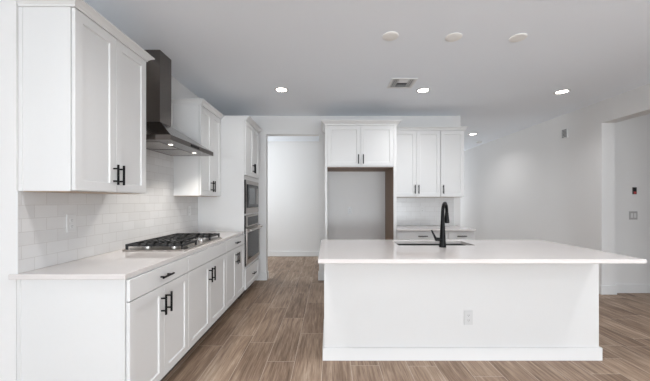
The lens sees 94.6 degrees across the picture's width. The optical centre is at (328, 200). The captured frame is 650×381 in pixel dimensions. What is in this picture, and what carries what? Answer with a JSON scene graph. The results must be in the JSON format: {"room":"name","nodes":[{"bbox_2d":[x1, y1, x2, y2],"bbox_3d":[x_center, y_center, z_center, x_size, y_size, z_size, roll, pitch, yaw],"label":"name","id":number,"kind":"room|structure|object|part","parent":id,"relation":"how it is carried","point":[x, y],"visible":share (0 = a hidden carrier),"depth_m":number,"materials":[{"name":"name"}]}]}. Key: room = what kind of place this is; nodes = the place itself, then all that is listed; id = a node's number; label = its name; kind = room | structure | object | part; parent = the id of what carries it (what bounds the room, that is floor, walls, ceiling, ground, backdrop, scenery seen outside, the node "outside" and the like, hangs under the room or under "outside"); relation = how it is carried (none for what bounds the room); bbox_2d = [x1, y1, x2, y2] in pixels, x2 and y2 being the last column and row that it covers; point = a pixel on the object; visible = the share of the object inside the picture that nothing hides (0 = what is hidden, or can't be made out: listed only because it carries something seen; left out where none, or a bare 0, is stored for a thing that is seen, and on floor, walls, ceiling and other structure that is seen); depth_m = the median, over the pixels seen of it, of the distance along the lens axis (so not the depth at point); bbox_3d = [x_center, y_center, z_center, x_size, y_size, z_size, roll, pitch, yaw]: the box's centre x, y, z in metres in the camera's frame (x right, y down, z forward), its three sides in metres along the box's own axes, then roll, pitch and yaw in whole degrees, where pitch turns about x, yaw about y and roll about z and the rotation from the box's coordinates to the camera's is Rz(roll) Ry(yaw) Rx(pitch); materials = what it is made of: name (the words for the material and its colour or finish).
{"room":"kitchen","nodes":[
{"label":"kitchen","id":0,"kind":"room"},
{"bbox_2d":[0,0,199,380],"bbox_3d":[-2.720,-0.040,3.415,1.900,2.740,3.430,0,0,0],"label":"wall","id":1,"kind":"structure","parent":0,"point":[9,9],"depth_m":1.70,"materials":[{"name":"white paint"}]},
{"bbox_2d":[15,0,154,193],"bbox_3d":[-1.588,-0.601,2.053,0.360,1.099,0.761,0,0,0],"label":"upper cabinet","id":2,"kind":"object","parent":1,"relation":"attached to","point":[82,80],"visible":1,"depth_m":1.74,"materials":[{"name":"white paint"}]},
{"bbox_3d":[-1.631,-0.053,2.053,0.273,0.004,0.639,0,0,0],"label":"underside panel","id":3,"kind":"part","parent":2,"relation":"part of","materials":[{"name":"brown wood"}]},
{"bbox_3d":[-1.588,-1.129,2.053,0.360,0.043,0.761,0,0,0],"label":"crown molding","id":4,"kind":"part","parent":2,"relation":"part of","materials":[{"name":"white paint"}]},
{"bbox_3d":[-1.460,-0.582,1.884,0.020,1.045,0.334,0,0,0],"label":"door","id":5,"kind":"part","parent":2,"relation":"part of","materials":[{"name":"white paint"}]},
{"bbox_3d":[-1.431,-0.173,2.025,0.039,0.136,0.014,0,0,0],"label":"handle","id":6,"kind":"part","parent":2,"relation":"part of","materials":[{"name":"black metal"}]},
{"bbox_3d":[-1.431,-0.173,2.080,0.039,0.136,0.014,0,0,0],"label":"handle","id":7,"kind":"part","parent":2,"relation":"part of","materials":[{"name":"black metal"}]},
{"bbox_3d":[-1.460,-0.582,2.221,0.020,1.045,0.334,0,0,0],"label":"door","id":8,"kind":"part","parent":2,"relation":"part of","materials":[{"name":"white paint"}]},
{"bbox_2d":[16,149,197,273],"bbox_3d":[-1.765,-0.044,2.871,0.012,0.920,2.346,0,0,0],"label":"tile backsplash","id":9,"kind":"structure","parent":1,"relation":"attached to","point":[105,223],"depth_m":2.30,"materials":[{"name":"white tile"}]},
{"bbox_3d":[-1.765,0.180,1.700,0.011,0.471,0.004,0,0,0],"label":"edge trim","id":10,"kind":"part","parent":9,"relation":"part of","materials":[{"name":"white tile"}]},
{"bbox_2d":[66,214,75,231],"bbox_3d":[-1.757,0.155,2.050,0.008,0.118,0.072,0,0,0],"label":"wall outlet","id":11,"kind":"object","parent":9,"relation":"attached to","point":[70,219],"visible":1,"depth_m":2.05,"materials":[{"name":"grey plastic"}]},
{"bbox_2d":[145,50,212,155],"bbox_3d":[-1.524,-0.951,2.905,0.472,0.916,0.910,0,0,0],"label":"range hood","id":12,"kind":"object","parent":1,"relation":"attached to","point":[161,137],"visible":0.86,"depth_m":2.80,"materials":[{"name":"silver metal"}]},
{"bbox_2d":[171,99,223,196],"bbox_3d":[-1.588,-0.598,3.707,0.360,1.094,0.676,0,0,0],"label":"upper cabinet","id":13,"kind":"object","parent":1,"relation":"attached to","point":[194,176],"visible":0.94,"depth_m":3.41,"materials":[{"name":"white paint"}]},
{"bbox_3d":[-1.588,-1.117,3.707,0.360,0.055,0.676,0,0,0],"label":"crown molding","id":14,"kind":"part","parent":13,"relation":"part of","materials":[{"name":"white paint"}]},
{"bbox_3d":[-1.460,-0.573,3.571,0.020,1.028,0.312,0,0,0],"label":"door","id":15,"kind":"part","parent":13,"relation":"part of","materials":[{"name":"white paint"}]},
{"bbox_3d":[-1.460,-0.573,3.886,0.020,1.028,0.312,0,0,0],"label":"door","id":16,"kind":"part","parent":13,"relation":"part of","materials":[{"name":"white paint"}]},
{"bbox_2d":[268,141,318,250],"bbox_3d":[-0.735,-0.040,7.225,6.130,2.740,0.130,0,0,0],"label":"wall","id":17,"kind":"structure","parent":0,"point":[293,166],"depth_m":7.16,"materials":[{"name":"white paint"}]},
{"bbox_2d":[268,251,318,255],"bbox_3d":[-0.800,1.270,7.149,6.000,0.120,0.022,0,0,0],"label":"baseboard","id":18,"kind":"structure","parent":17,"relation":"attached to","point":[270,253],"depth_m":7.14,"materials":[{"name":"white paint"}]},
{"bbox_2d":[250,116,459,272],"bbox_3d":[0.215,-0.040,5.065,3.970,2.740,0.130,0,0,0],"label":"wall","id":19,"kind":"structure","parent":0,"point":[364,192],"depth_m":5.00,"materials":[{"name":"white paint"}]},
{"bbox_2d":[256,271,323,279],"bbox_3d":[-0.628,1.265,5.058,1.144,0.130,0.145,0,0,0],"label":"baseboard","id":20,"kind":"structure","parent":19,"relation":"attached to","point":[262,276],"depth_m":4.99,"materials":[{"name":"white paint"}]},
{"bbox_2d":[397,126,441,196],"bbox_3d":[1.364,-0.595,4.799,0.744,1.087,0.398,0,0,0],"label":"upper cabinet","id":21,"kind":"object","parent":19,"relation":"attached to","point":[418,147],"visible":0.85,"depth_m":4.65,"materials":[{"name":"white paint"}]},
{"bbox_3d":[1.178,-0.571,4.652,0.368,1.023,0.020,0,0,0],"label":"door","id":22,"kind":"part","parent":21,"relation":"part of","materials":[{"name":"white paint"}]},
{"bbox_3d":[1.364,-1.111,4.799,0.744,0.053,0.398,0,0,0],"label":"crown molding","id":23,"kind":"part","parent":21,"relation":"part of","materials":[{"name":"white paint"}]},
{"bbox_3d":[1.549,-0.571,4.652,0.368,1.023,0.020,0,0,0],"label":"door","id":24,"kind":"part","parent":21,"relation":"part of","materials":[{"name":"white paint"}]},
{"bbox_2d":[397,197,454,225],"bbox_3d":[1.545,0.180,4.995,1.106,0.471,0.011,0,0,0],"label":"tile backsplash","id":25,"kind":"structure","parent":19,"relation":"attached to","point":[408,208],"depth_m":4.99,"materials":[{"name":"white tile"}]},
{"bbox_2d":[440,126,467,196],"bbox_3d":[1.941,-0.595,4.799,0.408,1.087,0.398,0,0,0],"label":"upper cabinet","id":26,"kind":"object","parent":19,"relation":"attached to","point":[451,137],"visible":0.9,"depth_m":4.65,"materials":[{"name":"white paint"}]},
{"bbox_3d":[1.941,-1.111,4.799,0.408,0.053,0.398,0,0,0],"label":"crown molding","id":27,"kind":"part","parent":26,"relation":"part of","materials":[{"name":"white paint"}]},
{"bbox_2d":[84,0,649,150],"bbox_3d":[1.000,-1.460,1.100,14.000,0.100,18.200,0,0,0],"label":"ceiling","id":28,"kind":"structure","parent":0,"point":[332,57],"depth_m":2.86,"materials":[{"name":"white paint"}]},
{"bbox_2d":[275,87,287,91],"bbox_3d":[-0.597,-1.405,3.810,0.176,0.008,0.176,0,0,0],"label":"recessed light","id":29,"kind":"object","parent":28,"relation":"in","point":[278,89],"visible":1,"depth_m":3.80,"materials":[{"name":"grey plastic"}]},
{"bbox_2d":[382,31,398,40],"bbox_3d":[0.531,-1.405,2.570,0.138,0.009,0.138,0,0,0],"label":"ceiling plate","id":30,"kind":"object","parent":28,"relation":"attached to","point":[388,36],"visible":1,"depth_m":2.56,"materials":[{"name":"white paint"}]},
{"bbox_2d":[387,78,417,87],"bbox_3d":[0.880,-1.405,3.600,0.300,0.009,0.300,0,0,0],"label":"ceiling vent","id":31,"kind":"object","parent":28,"relation":"in","point":[395,82],"visible":1,"depth_m":3.58,"materials":[{"name":"white metal"}]},
{"bbox_3d":[0.880,-1.405,3.528,0.116,0.004,0.104,0,0,0],"label":"panel","id":32,"kind":"part","parent":31,"relation":"part of","materials":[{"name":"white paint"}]},
{"bbox_2d":[416,88,430,92],"bbox_3d":[1.210,-1.405,3.830,0.176,0.008,0.176,0,0,0],"label":"recessed light","id":33,"kind":"object","parent":28,"relation":"in","point":[420,90],"visible":1,"depth_m":3.83,"materials":[{"name":"white plastic"}]},
{"bbox_2d":[445,33,462,41],"bbox_3d":[1.080,-1.405,2.587,0.138,0.009,0.138,0,0,0],"label":"ceiling plate","id":34,"kind":"object","parent":28,"relation":"attached to","point":[452,37],"visible":1,"depth_m":2.58,"materials":[{"name":"white paint"}]},
{"bbox_2d":[509,33,527,41],"bbox_3d":[1.640,-1.405,2.595,0.138,0.009,0.138,0,0,0],"label":"ceiling plate","id":35,"kind":"object","parent":28,"relation":"attached to","point":[521,36],"visible":1,"depth_m":2.58,"materials":[{"name":"white paint"}]},
{"bbox_2d":[554,89,570,93],"bbox_3d":[3.020,-1.405,3.880,0.176,0.008,0.176,0,0,0],"label":"recessed light","id":36,"kind":"object","parent":28,"relation":"in","point":[562,91],"visible":1,"depth_m":3.87,"materials":[{"name":"white plastic"}]},
{"bbox_2d":[163,256,649,380],"bbox_3d":[1.000,1.380,1.100,14.000,0.100,18.200,0,0,0],"label":"floor","id":37,"kind":"structure","parent":0,"point":[273,331],"depth_m":2.62,"materials":[{"name":"brown wood"}]},
{"bbox_2d":[17,256,187,380],"bbox_3d":[-1.430,0.889,2.062,0.677,0.882,0.723,0,0,0],"label":"base cabinet","id":38,"kind":"object","parent":37,"relation":"on","point":[135,328],"visible":0.97,"depth_m":1.71,"materials":[{"name":"white paint"}]},
{"bbox_3d":[-1.141,0.896,1.885,0.020,0.629,0.356,0,0,0],"label":"door","id":39,"kind":"part","parent":38,"relation":"part of","materials":[{"name":"white paint"}]},
{"bbox_3d":[-1.141,0.515,2.064,0.020,0.122,0.714,0,0,0],"label":"drawer","id":40,"kind":"part","parent":38,"relation":"part of","materials":[{"name":"white paint"}]},
{"bbox_3d":[-1.111,0.704,2.030,0.039,0.136,0.014,0,0,0],"label":"handle","id":41,"kind":"part","parent":38,"relation":"part of","materials":[{"name":"black metal"}]},
{"bbox_3d":[-1.111,0.515,2.064,0.039,0.014,0.136,0,0,0],"label":"handle","id":42,"kind":"part","parent":38,"relation":"part of","materials":[{"name":"black metal"}]},
{"bbox_3d":[-1.111,0.704,2.099,0.039,0.136,0.014,0,0,0],"label":"handle","id":43,"kind":"part","parent":38,"relation":"part of","materials":[{"name":"black metal"}]},
{"bbox_3d":[-1.141,0.896,2.244,0.020,0.629,0.356,0,0,0],"label":"door","id":44,"kind":"part","parent":38,"relation":"part of","materials":[{"name":"white paint"}]},
{"bbox_2d":[177,241,225,363],"bbox_3d":[-1.430,0.889,2.872,0.677,0.882,0.894,0,0,0],"label":"base cabinet","id":45,"kind":"object","parent":37,"relation":"on","point":[206,272],"visible":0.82,"depth_m":2.78,"materials":[{"name":"white paint"}]},
{"bbox_2d":[8,231,243,279],"bbox_3d":[-1.474,0.431,2.866,0.658,0.030,2.357,0,0,0],"label":"countertop","id":46,"kind":"structure","parent":45,"relation":"on","point":[114,265],"depth_m":1.92,"materials":[{"name":"white stone"}]},
{"bbox_2d":[122,233,221,251],"bbox_3d":[-1.430,0.387,2.878,0.510,0.058,0.870,0,0,0],"label":"gas cooktop","id":47,"kind":"object","parent":46,"relation":"in","point":[177,242],"visible":1,"depth_m":2.62,"materials":[{"name":"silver metal"}]},
{"bbox_3d":[-1.141,0.896,2.649,0.020,0.629,0.443,0,0,0],"label":"door","id":48,"kind":"part","parent":45,"relation":"part of","materials":[{"name":"white paint"}]},
{"bbox_3d":[-1.141,0.515,2.872,0.020,0.122,0.889,0,0,0],"label":"drawer","id":49,"kind":"part","parent":45,"relation":"part of","materials":[{"name":"white paint"}]},
{"bbox_3d":[-1.111,0.704,2.907,0.039,0.136,0.014,0,0,0],"label":"handle","id":50,"kind":"part","parent":45,"relation":"part of","materials":[{"name":"black metal"}]},
{"bbox_3d":[-1.141,0.896,3.095,0.020,0.629,0.443,0,0,0],"label":"door","id":51,"kind":"part","parent":45,"relation":"part of","materials":[{"name":"white paint"}]},
{"bbox_2d":[198,116,261,298],"bbox_3d":[-1.419,0.092,4.457,0.698,2.475,0.813,0,0,0],"label":"tall cabinet","id":52,"kind":"object","parent":37,"relation":"on","point":[239,134],"visible":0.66,"depth_m":4.05,"materials":[{"name":"white paint"}]},
{"bbox_3d":[-1.419,-1.117,4.457,0.698,0.055,0.813,0,0,0],"label":"crown molding","id":53,"kind":"part","parent":52,"relation":"part of","materials":[{"name":"white paint"}]},
{"bbox_3d":[-1.125,-0.716,4.243,0.020,0.742,0.380,0,0,0],"label":"door","id":54,"kind":"part","parent":52,"relation":"part of","materials":[{"name":"white paint"}]},
{"bbox_2d":[244,180,258,213],"bbox_3d":[-1.347,-0.052,4.432,0.486,0.462,0.752,0,0,0],"label":"microwave","id":55,"kind":"object","parent":52,"relation":"in","point":[251,189],"visible":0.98,"depth_m":4.30,"materials":[{"name":"silver metal"}]},
{"bbox_3d":[-1.122,-0.062,4.434,0.032,0.326,0.608,0,0,0],"label":"door","id":56,"kind":"part","parent":55,"relation":"part of","materials":[{"name":"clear glass"}]},
{"bbox_3d":[-1.105,-0.062,4.659,0.002,0.242,0.125,0,0,0],"label":"control panel","id":57,"kind":"part","parent":55,"relation":"part of","materials":[{"name":"silver metal"}]},
{"bbox_3d":[-1.125,1.071,4.434,0.020,0.281,0.762,0,0,0],"label":"drawer","id":58,"kind":"part","parent":52,"relation":"part of","materials":[{"name":"white paint"}]},
{"bbox_2d":[244,213,262,266],"bbox_3d":[-1.341,0.552,4.431,0.598,0.688,0.750,0,0,0],"label":"wall oven","id":59,"kind":"object","parent":52,"relation":"in","point":[251,226],"visible":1,"depth_m":4.31,"materials":[{"name":"silver metal"}]},
{"bbox_3d":[-1.131,0.290,4.434,0.017,0.165,0.744,0,0,0],"label":"panel","id":60,"kind":"part","parent":59,"relation":"part of","materials":[{"name":"silver metal"}]},
{"bbox_3d":[-1.121,0.622,4.434,0.033,0.483,0.744,0,0,0],"label":"door","id":61,"kind":"part","parent":59,"relation":"part of","materials":[{"name":"grey glass"}]},
{"bbox_3d":[-1.121,0.293,4.469,0.002,0.120,0.594,0,0,0],"label":"control panel","id":62,"kind":"part","parent":59,"relation":"part of","materials":[{"name":"clear glass"}]},
{"bbox_3d":[-1.125,-0.716,4.625,0.020,0.742,0.380,0,0,0],"label":"door","id":63,"kind":"part","parent":52,"relation":"part of","materials":[{"name":"white paint"}]},
{"bbox_2d":[218,234,244,319],"bbox_3d":[-1.430,0.889,3.682,0.677,0.882,0.724,0,0,0],"label":"base cabinet","id":64,"kind":"object","parent":37,"relation":"on","point":[235,246],"visible":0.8,"depth_m":3.64,"materials":[{"name":"white paint"}]},
{"bbox_3d":[-1.141,0.896,3.502,0.020,0.629,0.358,0,0,0],"label":"door","id":65,"kind":"part","parent":64,"relation":"part of","materials":[{"name":"white paint"}]},
{"bbox_3d":[-1.141,0.515,3.682,0.020,0.122,0.719,0,0,0],"label":"drawer","id":66,"kind":"part","parent":64,"relation":"part of","materials":[{"name":"white paint"}]},
{"bbox_3d":[-1.141,0.896,3.862,0.020,0.629,0.358,0,0,0],"label":"door","id":67,"kind":"part","parent":64,"relation":"part of","materials":[{"name":"white paint"}]},
{"bbox_2d":[321,119,401,239],"bbox_3d":[0.469,0.084,4.651,1.158,2.492,0.694,0,0,0],"label":"surround","id":68,"kind":"object","parent":37,"relation":"on","point":[351,145],"visible":0.81,"depth_m":4.37,"materials":[{"name":"white paint"}]},
{"bbox_3d":[-0.035,0.120,4.682,0.034,2.420,0.632,0,0,0],"label":"panel","id":69,"kind":"part","parent":68,"relation":"part of","materials":[{"name":"white paint"}]},
{"bbox_3d":[0.226,-0.794,4.372,0.482,0.585,0.020,0,0,0],"label":"door","id":70,"kind":"part","parent":68,"relation":"part of","materials":[{"name":"white paint"}]},
{"bbox_3d":[0.463,-0.485,4.692,0.962,0.007,0.612,0,0,0],"label":"underside panel","id":71,"kind":"part","parent":68,"relation":"part of","materials":[{"name":"brown wood"}]},
{"bbox_3d":[0.469,-1.126,4.651,1.158,0.072,0.694,0,0,0],"label":"crown molding","id":72,"kind":"part","parent":68,"relation":"part of","materials":[{"name":"white paint"}]},
{"bbox_3d":[0.708,-0.794,4.372,0.474,0.585,0.020,0,0,0],"label":"door","id":73,"kind":"part","parent":68,"relation":"part of","materials":[{"name":"white paint"}]},
{"bbox_3d":[0.969,0.120,4.682,0.042,2.420,0.632,0,0,0],"label":"panel","id":74,"kind":"part","parent":68,"relation":"part of","materials":[{"name":"white paint"}]},
{"bbox_2d":[397,231,447,239],"bbox_3d":[1.365,0.889,4.660,0.746,0.882,0.677,0,0,0],"label":"drawer","id":75,"kind":"object","parent":37,"relation":"on","point":[401,235],"visible":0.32,"depth_m":4.36,"materials":[{"name":"white paint"}]},
{"bbox_2d":[397,225,475,230],"bbox_3d":[1.566,0.431,4.673,1.148,0.030,0.655,0,0,0],"label":"countertop","id":76,"kind":"structure","parent":75,"relation":"on","point":[399,227],"depth_m":4.46,"materials":[{"name":"white stone"}]},
{"bbox_2d":[447,231,473,239],"bbox_3d":[1.930,0.889,4.660,0.380,0.882,0.677,0,0,0],"label":"drawer","id":77,"kind":"object","parent":37,"relation":"on","point":[452,235],"visible":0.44,"depth_m":4.36,"materials":[{"name":"white paint"}]},
{"bbox_2d":[323,264,601,360],"bbox_3d":[1.113,0.888,2.832,2.323,0.884,0.687,0,0,0],"label":"kitchen island","id":78,"kind":"object","parent":37,"relation":"on","point":[373,312],"visible":0.81,"depth_m":2.50,"materials":[{"name":"white paint"}]},
{"bbox_3d":[1.113,1.276,2.796,2.323,0.107,0.617,0,0,0],"label":"baseboard","id":79,"kind":"part","parent":78,"relation":"part of","materials":[{"name":"white paint"}]},
{"bbox_2d":[464,311,472,324],"bbox_3d":[1.165,0.976,2.498,0.072,0.118,0.008,0,0,0],"label":"wall outlet","id":80,"kind":"object","parent":78,"relation":"attached to","point":[468,315],"visible":1,"depth_m":2.50,"materials":[{"name":"grey plastic"}]},
{"bbox_2d":[318,240,646,263],"bbox_3d":[1.089,0.431,2.660,2.327,0.030,1.080,0,0,0],"label":"island countertop","id":81,"kind":"structure","parent":78,"relation":"on","point":[331,251],"depth_m":2.40,"materials":[{"name":"white stone"}]},
{"bbox_2d":[398,244,462,244],"bbox_3d":[1.010,0.554,2.933,0.750,0.215,0.345,0,0,0],"label":"sink","id":82,"kind":"object","parent":81,"relation":"in","point":[398,244],"visible":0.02,"depth_m":3.09,"materials":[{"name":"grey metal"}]},
{"bbox_2d":[431,202,448,247],"bbox_3d":[1.053,0.213,2.740,0.291,0.406,0.106,0,0,-43],"label":"kitchen faucet","id":83,"kind":"object","parent":81,"relation":"on","point":[444,215],"visible":1,"depth_m":2.67,"materials":[{"name":"black metal"}]},
{"bbox_3d":[1.070,0.096,2.759,0.033,0.171,0.221,0,0,32],"label":"spout","id":84,"kind":"part","parent":83,"relation":"part of","materials":[{"name":"black metal"}]},
{"bbox_2d":[460,84,649,284],"bbox_3d":[3.965,-0.040,1.000,0.190,2.740,18.000,0,0,0],"label":"wall","id":85,"kind":"structure","parent":0,"point":[531,183],"depth_m":5.09,"materials":[{"name":"white paint"}]},
{"bbox_2d":[561,128,567,138],"bbox_3d":[3.859,-1.090,4.900,0.022,0.144,0.124,0,0,0],"label":"door chime","id":86,"kind":"object","parent":85,"relation":"attached to","point":[564,133],"visible":1,"depth_m":4.89,"materials":[{"name":"grey plastic"}]},
{"bbox_2d":[599,285,616,294],"bbox_3d":[3.965,1.265,7.117,0.220,0.130,5.765,0,0,0],"label":"baseboard","id":87,"kind":"structure","parent":85,"relation":"attached to","point":[603,289],"depth_m":4.24,"materials":[{"name":"white paint"}]},
{"bbox_2d":[615,114,649,283],"bbox_3d":[5.830,-0.040,4.385,3.540,2.740,0.130,0,0,0],"label":"wall","id":88,"kind":"structure","parent":0,"point":[632,136],"depth_m":4.32,"materials":[{"name":"white paint"}]},
{"bbox_2d":[615,284,649,292],"bbox_3d":[5.838,1.265,4.312,3.525,0.130,0.015,0,0,0],"label":"baseboard","id":89,"kind":"structure","parent":88,"relation":"attached to","point":[621,288],"depth_m":4.30,"materials":[{"name":"white paint"}]},
{"bbox_2d":[629,211,636,219],"bbox_3d":[4.385,0.215,4.315,0.118,0.118,0.010,0,0,0],"label":"light switch","id":90,"kind":"object","parent":88,"relation":"attached to","point":[632,214],"visible":1,"depth_m":4.31,"materials":[{"name":"grey plastic"}]},
{"bbox_2d":[632,187,636,193],"bbox_3d":[4.400,-0.140,4.312,0.052,0.100,0.016,0,0,0],"label":"keypad","id":91,"kind":"object","parent":88,"relation":"attached to","point":[634,189],"visible":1,"depth_m":4.31,"materials":[{"name":"grey plastic"}]}
]}

